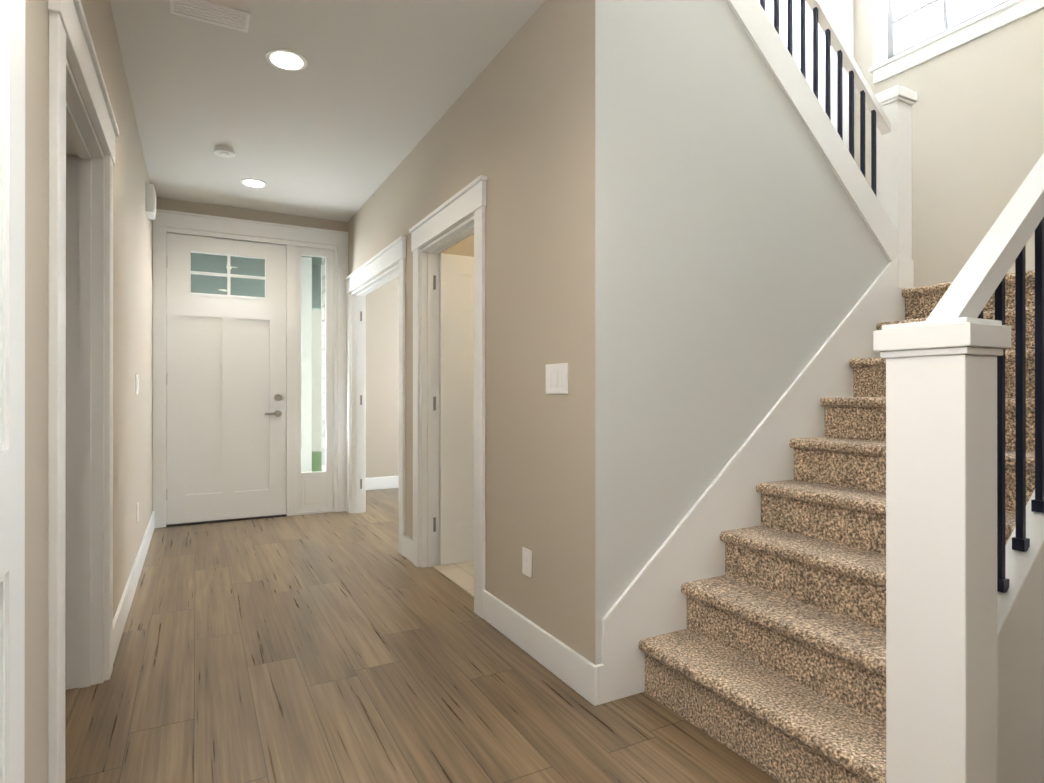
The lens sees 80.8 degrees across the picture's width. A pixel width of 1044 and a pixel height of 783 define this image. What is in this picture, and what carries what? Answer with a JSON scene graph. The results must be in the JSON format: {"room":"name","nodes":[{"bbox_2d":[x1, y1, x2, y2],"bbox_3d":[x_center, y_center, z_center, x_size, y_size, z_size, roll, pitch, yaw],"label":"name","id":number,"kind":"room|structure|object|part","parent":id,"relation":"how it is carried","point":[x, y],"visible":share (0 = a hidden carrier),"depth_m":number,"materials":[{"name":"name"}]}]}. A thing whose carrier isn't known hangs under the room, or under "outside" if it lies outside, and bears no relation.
{"room":"home entrance hallway","nodes":[
{"label":"home entrance hallway","id":0,"kind":"room"},
{"bbox_2d":[66,154,66,216],"bbox_3d":[-2.163,-0.245,2.473,0.635,2.740,0.100,0,0,-28],"label":"wall","id":1,"kind":"structure","parent":0,"point":[66,185],"depth_m":2.56,"materials":[{"name":"paint"}]},
{"bbox_2d":[24,0,152,782],"bbox_3d":[-1.239,-0.246,1.535,0.115,2.740,8.177,0,0,-28],"label":"wall","id":2,"kind":"structure","parent":0,"point":[132,347],"depth_m":2.29,"materials":[{"name":"paint"}]},
{"bbox_2d":[0,0,24,782],"bbox_3d":[-0.693,0.108,0.789,0.106,2.005,0.638,0,0,-28],"label":"closet door","id":3,"kind":"structure","parent":2,"relation":"in","point":[12,387],"depth_m":0.98,"materials":[{"name":"white wood"}]},
{"bbox_2d":[113,511,154,662],"bbox_3d":[-2.357,1.057,3.773,0.016,0.140,2.942,0,0,-28],"label":"baseboard","id":4,"kind":"structure","parent":2,"relation":"attached to","point":[119,621],"depth_m":3.19,"materials":[{"name":"white wood"}]},
{"bbox_2d":[135,374,138,393],"bbox_3d":[-2.307,-0.043,3.675,0.010,0.120,0.120,0,0,-28],"label":"switch plate","id":5,"kind":"object","parent":2,"relation":"attached to","point":[136,384],"visible":0.98,"depth_m":3.62,"materials":[{"name":"white plastic"}]},
{"bbox_2d":[136,502,138,522],"bbox_3d":[-2.336,0.735,3.727,0.008,0.115,0.080,0,0,-28],"label":"electrical outlet plate","id":6,"kind":"object","parent":2,"relation":"attached to","point":[137,512],"visible":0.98,"depth_m":3.71,"materials":[{"name":"white plastic"}]},
{"bbox_2d":[145,183,155,219],"bbox_3d":[-2.686,-1.372,4.439,0.056,0.200,0.220,0,0,-28],"label":"door chime","id":7,"kind":"object","parent":2,"relation":"attached to","point":[150,209],"visible":0.98,"depth_m":4.35,"materials":[{"name":"white plastic"}]},
{"bbox_2d":[156,197,347,231],"bbox_3d":[-2.438,-0.240,5.480,1.704,2.740,0.145,0,0,-28],"label":"wall","id":8,"kind":"structure","parent":0,"point":[227,211],"depth_m":5.41,"materials":[{"name":"paint"}]},
{"bbox_2d":[166,233,285,524],"bbox_3d":[-2.558,-0.107,5.338,0.950,2.440,0.107,0,0,-28],"label":"front door","id":9,"kind":"structure","parent":8,"relation":"in","point":[226,404],"depth_m":5.33,"materials":[{"name":"white wood"}]},
{"bbox_2d":[166,514,286,526],"bbox_3d":[-2.579,1.122,5.388,0.944,0.014,0.142,0,0,-28],"label":"sill","id":10,"kind":"structure","parent":8,"relation":"attached to","point":[225,520],"depth_m":5.31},
{"bbox_2d":[301,257,325,472],"bbox_3d":[-1.944,-0.255,5.715,0.223,2.010,0.005,0,0,-28],"label":"window","id":11,"kind":"structure","parent":8,"relation":"in","point":[314,365],"depth_m":5.72,"materials":[{"name":"clear glass"}]},
{"bbox_2d":[194,253,321,264],"bbox_3d":[-3.833,-1.660,6.008,3.904,0.140,2.093,0,0,-28],"label":"ceiling","id":12,"kind":"structure","parent":0,"point":[318,261],"depth_m":7.32,"materials":[{"name":"white paint"}]},
{"bbox_2d":[191,253,320,309],"bbox_3d":[-4.294,-1.319,6.873,3.904,0.540,0.170,0,0,-28],"label":"beam","id":13,"kind":"structure","parent":12,"relation":"attached to","point":[254,284],"depth_m":7.25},
{"bbox_2d":[110,0,544,221],"bbox_3d":[0.206,-1.694,2.950,5.465,0.160,9.315,0,0,-28],"label":"ceiling","id":14,"kind":"structure","parent":0,"point":[344,121],"depth_m":3.27,"materials":[{"name":"paint"}]},
{"bbox_2d":[170,0,249,32],"bbox_3d":[-1.325,-1.608,2.609,0.300,0.012,0.150,0,0,-28],"label":"ceiling vent","id":15,"kind":"object","parent":14,"relation":"in","point":[218,14],"visible":1,"depth_m":2.60,"materials":[{"name":"white metal"}]},
{"bbox_2d":[214,146,234,157],"bbox_3d":[-1.978,-1.592,4.077,0.130,0.041,0.130,0,0,-28],"label":"smoke detector","id":16,"kind":"object","parent":14,"relation":"attached to","point":[225,151],"visible":1,"depth_m":4.05,"materials":[{"name":"white plastic"}]},
{"bbox_2d":[240,178,266,187],"bbox_3d":[-2.070,-1.608,4.733,0.190,0.010,0.190,0,0,-28],"label":"recessed light","id":17,"kind":"object","parent":14,"relation":"in","point":[254,183],"visible":1,"depth_m":4.72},
{"bbox_2d":[266,49,306,70],"bbox_3d":[-1.145,-1.610,2.982,0.190,0.010,0.190,0,0,-28],"label":"recessed light","id":18,"kind":"object","parent":14,"relation":"in","point":[287,60],"visible":1,"depth_m":2.97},
{"bbox_2d":[366,277,398,477],"bbox_3d":[-0.878,-0.237,7.582,2.796,2.740,0.115,0,0,-28],"label":"wall","id":19,"kind":"structure","parent":0,"point":[382,381],"depth_m":7.12,"materials":[{"name":"paint"}]},
{"bbox_2d":[366,476,398,489],"bbox_3d":[-0.847,1.062,7.523,2.796,0.140,0.016,0,0,-28],"label":"baseboard","id":20,"kind":"structure","parent":19,"relation":"attached to","point":[375,483],"depth_m":7.10,"materials":[{"name":"white wood"}]},
{"bbox_2d":[65,488,779,782],"bbox_3d":[0.079,1.186,2.813,5.815,0.120,9.430,0,0,-28],"label":"floor","id":21,"kind":"structure","parent":0,"point":[338,647],"depth_m":2.31,"materials":[{"name":"brown wood"}]},
{"bbox_2d":[432,561,473,596],"bbox_3d":[0.338,1.124,3.971,1.641,0.006,0.956,0,0,-28],"label":"floor","id":22,"kind":"structure","parent":21,"relation":"on","point":[460,574],"depth_m":3.78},
{"bbox_2d":[638,270,1034,782],"bbox_3d":[1.425,0.305,2.265,1.737,1.640,0.961,0,0,-28],"label":"flight","id":23,"kind":"object","parent":21,"relation":"on","point":[770,660],"visible":0.58,"depth_m":2.11,"materials":[{"name":"carpet"}]},
{"bbox_2d":[997,489,1043,782],"bbox_3d":[1.673,0.243,1.808,1.627,1.763,0.075,0,0,-28],"label":"trim","id":24,"kind":"structure","parent":23,"relation":"attached to","point":[1020,652],"depth_m":1.56,"materials":[{"name":"white wood"}]},
{"bbox_2d":[926,153,1043,592],"bbox_3d":[1.682,-0.430,1.813,1.608,2.246,0.070,0,0,-28],"label":"stair railing","id":25,"kind":"object","parent":24,"relation":"on","point":[977,282],"visible":0.52,"depth_m":1.60,"materials":[{"name":"white wood"}]},
{"bbox_2d":[873,317,1010,782],"bbox_3d":[0.921,0.486,1.351,0.164,1.275,0.200,0,0,-28],"label":"newel post","id":26,"kind":"object","parent":21,"relation":"on","point":[941,561],"visible":1,"depth_m":1.30,"materials":[{"name":"white wood"}]},
{"bbox_2d":[440,234,473,256],"bbox_3d":[0.638,-0.241,4.733,2.796,2.740,0.100,0,0,-28],"label":"wall","id":27,"kind":"structure","parent":0,"point":[464,247],"depth_m":4.13,"materials":[{"name":"paint"}]},
{"bbox_2d":[348,0,620,664],"bbox_3d":[-0.937,-0.472,4.595,0.115,3.200,5.335,0,0,-28],"label":"wall","id":28,"kind":"structure","parent":0,"point":[507,123],"depth_m":2.53,"materials":[{"name":"paint"}]},
{"bbox_2d":[322,258,324,470],"bbox_3d":[-1.989,-0.139,6.429,0.020,2.900,1.108,0,0,-28],"label":"wall","id":29,"kind":"structure","parent":28,"relation":"attached to","point":[323,363],"depth_m":6.82,"materials":[{"name":"white paint"}]},
{"bbox_2d":[439,253,473,564],"bbox_3d":[-0.133,0.113,4.132,0.862,2.005,0.095,0,0,-28],"label":"bathroom door","id":30,"kind":"structure","parent":28,"relation":"in","point":[456,408],"depth_m":3.99,"materials":[{"name":"white wood"}]},
{"bbox_2d":[522,547,531,577],"bbox_3d":[0.021,0.742,2.661,0.008,0.116,0.080,0,0,-28],"label":"outlet","id":31,"kind":"object","parent":28,"relation":"attached to","point":[526,562],"visible":1,"depth_m":2.65,"materials":[{"name":"white plastic"}]},
{"bbox_2d":[483,590,597,705],"bbox_3d":[0.039,1.055,2.619,0.016,0.140,0.966,0,0,-28],"label":"baseboard","id":32,"kind":"structure","parent":28,"relation":"attached to","point":[572,668],"depth_m":2.50,"materials":[{"name":"white wood"}]},
{"bbox_2d":[546,363,567,393],"bbox_3d":[0.136,-0.051,2.444,0.010,0.120,0.166,0,0,-28],"label":"light switch","id":33,"kind":"object","parent":28,"relation":"attached to","point":[556,378],"visible":1,"depth_m":2.43,"materials":[{"name":"white plastic"}]},
{"bbox_2d":[621,0,888,594],"bbox_3d":[1.088,-0.453,2.716,1.696,3.157,0.115,0,0,-28],"label":"wall","id":34,"kind":"structure","parent":0,"point":[754,262],"depth_m":2.47,"materials":[{"name":"paint"}]},
{"bbox_2d":[596,245,905,704],"bbox_3d":[1.098,0.194,2.646,1.876,1.863,0.016,0,0,-28],"label":"skirt board","id":35,"kind":"object","parent":34,"relation":"attached to","point":[651,601],"visible":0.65,"depth_m":2.51,"materials":[{"name":"white wood"}]},
{"bbox_2d":[726,0,897,261],"bbox_3d":[1.200,-1.327,2.769,1.450,1.447,0.129,0,0,-28],"label":"trim","id":36,"kind":"structure","parent":34,"relation":"attached to","point":[766,39],"depth_m":2.76,"materials":[{"name":"white wood"}]},
{"bbox_2d":[760,0,890,194],"bbox_3d":[1.205,-1.747,2.765,1.454,1.728,0.042,0,0,-28],"label":"stair railing","id":37,"kind":"object","parent":36,"relation":"on","point":[834,39],"visible":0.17,"depth_m":2.93,"materials":[{"name":"black metal"}]},
{"bbox_2d":[758,0,854,159],"bbox_3d":[1.136,-1.673,3.799,2.796,5.600,0.100,0,0,-28],"label":"wall","id":38,"kind":"structure","parent":0,"point":[841,12],"depth_m":4.26,"materials":[{"name":"paint"}]},
{"bbox_2d":[854,0,1043,286],"bbox_3d":[2.568,-1.672,4.207,0.115,5.600,9.315,0,0,-28],"label":"wall","id":39,"kind":"structure","parent":0,"point":[977,129],"depth_m":3.78,"materials":[{"name":"paint"}]},
{"bbox_2d":[869,0,1043,84],"bbox_3d":[2.880,-3.053,3.585,0.150,1.820,1.660,0,0,-28],"label":"window","id":40,"kind":"structure","parent":39,"relation":"in","point":[884,67],"depth_m":3.97,"materials":[{"name":"white wood"}]},
{"bbox_3d":[2.864,-3.058,3.576,0.036,1.630,1.440,0,0,-28],"label":"stair window sash","id":41,"kind":"part","parent":40,"relation":"part of","materials":[{"name":"white wood"}]},
{"bbox_3d":[2.430,-0.394,3.284,0.991,0.240,2.018,0,0,-28],"label":"floor","id":42,"kind":"structure","parent":0,"visible":0},
{"bbox_2d":[875,84,916,288],"bbox_3d":[1.899,-1.022,3.137,0.156,1.014,0.156,0,0,-28],"label":"newel post","id":43,"kind":"object","parent":42,"relation":"on","point":[894,169],"visible":0.71,"depth_m":3.09,"materials":[{"name":"white wood"}]},
{"label":"outside","id":44,"kind":"structure","parent":0,"visible":0},
{"bbox_2d":[312,451,321,471],"bbox_3d":[-11.400,1.416,31.402,70.000,0.140,53.938,0,0,-28],"label":"lawn","id":45,"kind":"structure","parent":44,"point":[318,456],"depth_m":11.54,"materials":[{"name":"green plant"}]},
{"bbox_2d":[312,265,321,451],"bbox_3d":[-6.064,-2.460,12.860,30.000,7.800,0.300,0,0,-28],"label":"facade","id":46,"kind":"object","parent":45,"relation":"on","point":[318,359],"depth_m":13.51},
{"bbox_2d":[898,0,1004,51],"bbox_3d":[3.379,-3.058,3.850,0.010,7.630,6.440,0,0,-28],"label":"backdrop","id":47,"kind":"structure","parent":44,"point":[938,22],"depth_m":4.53,"materials":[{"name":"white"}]},
{"bbox_3d":[-3.884,1.235,5.976,3.789,0.150,2.093,0,0,-28],"label":"porch","id":48,"kind":"object","parent":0,"visible":0},
{"bbox_2d":[301,257,311,471],"bbox_3d":[-2.612,-0.213,7.314,0.230,2.750,0.230,0,0,-28],"label":"porch column","id":49,"kind":"structure","parent":48,"relation":"on","point":[305,428],"depth_m":7.25,"materials":[{"name":"white"}]}
]}

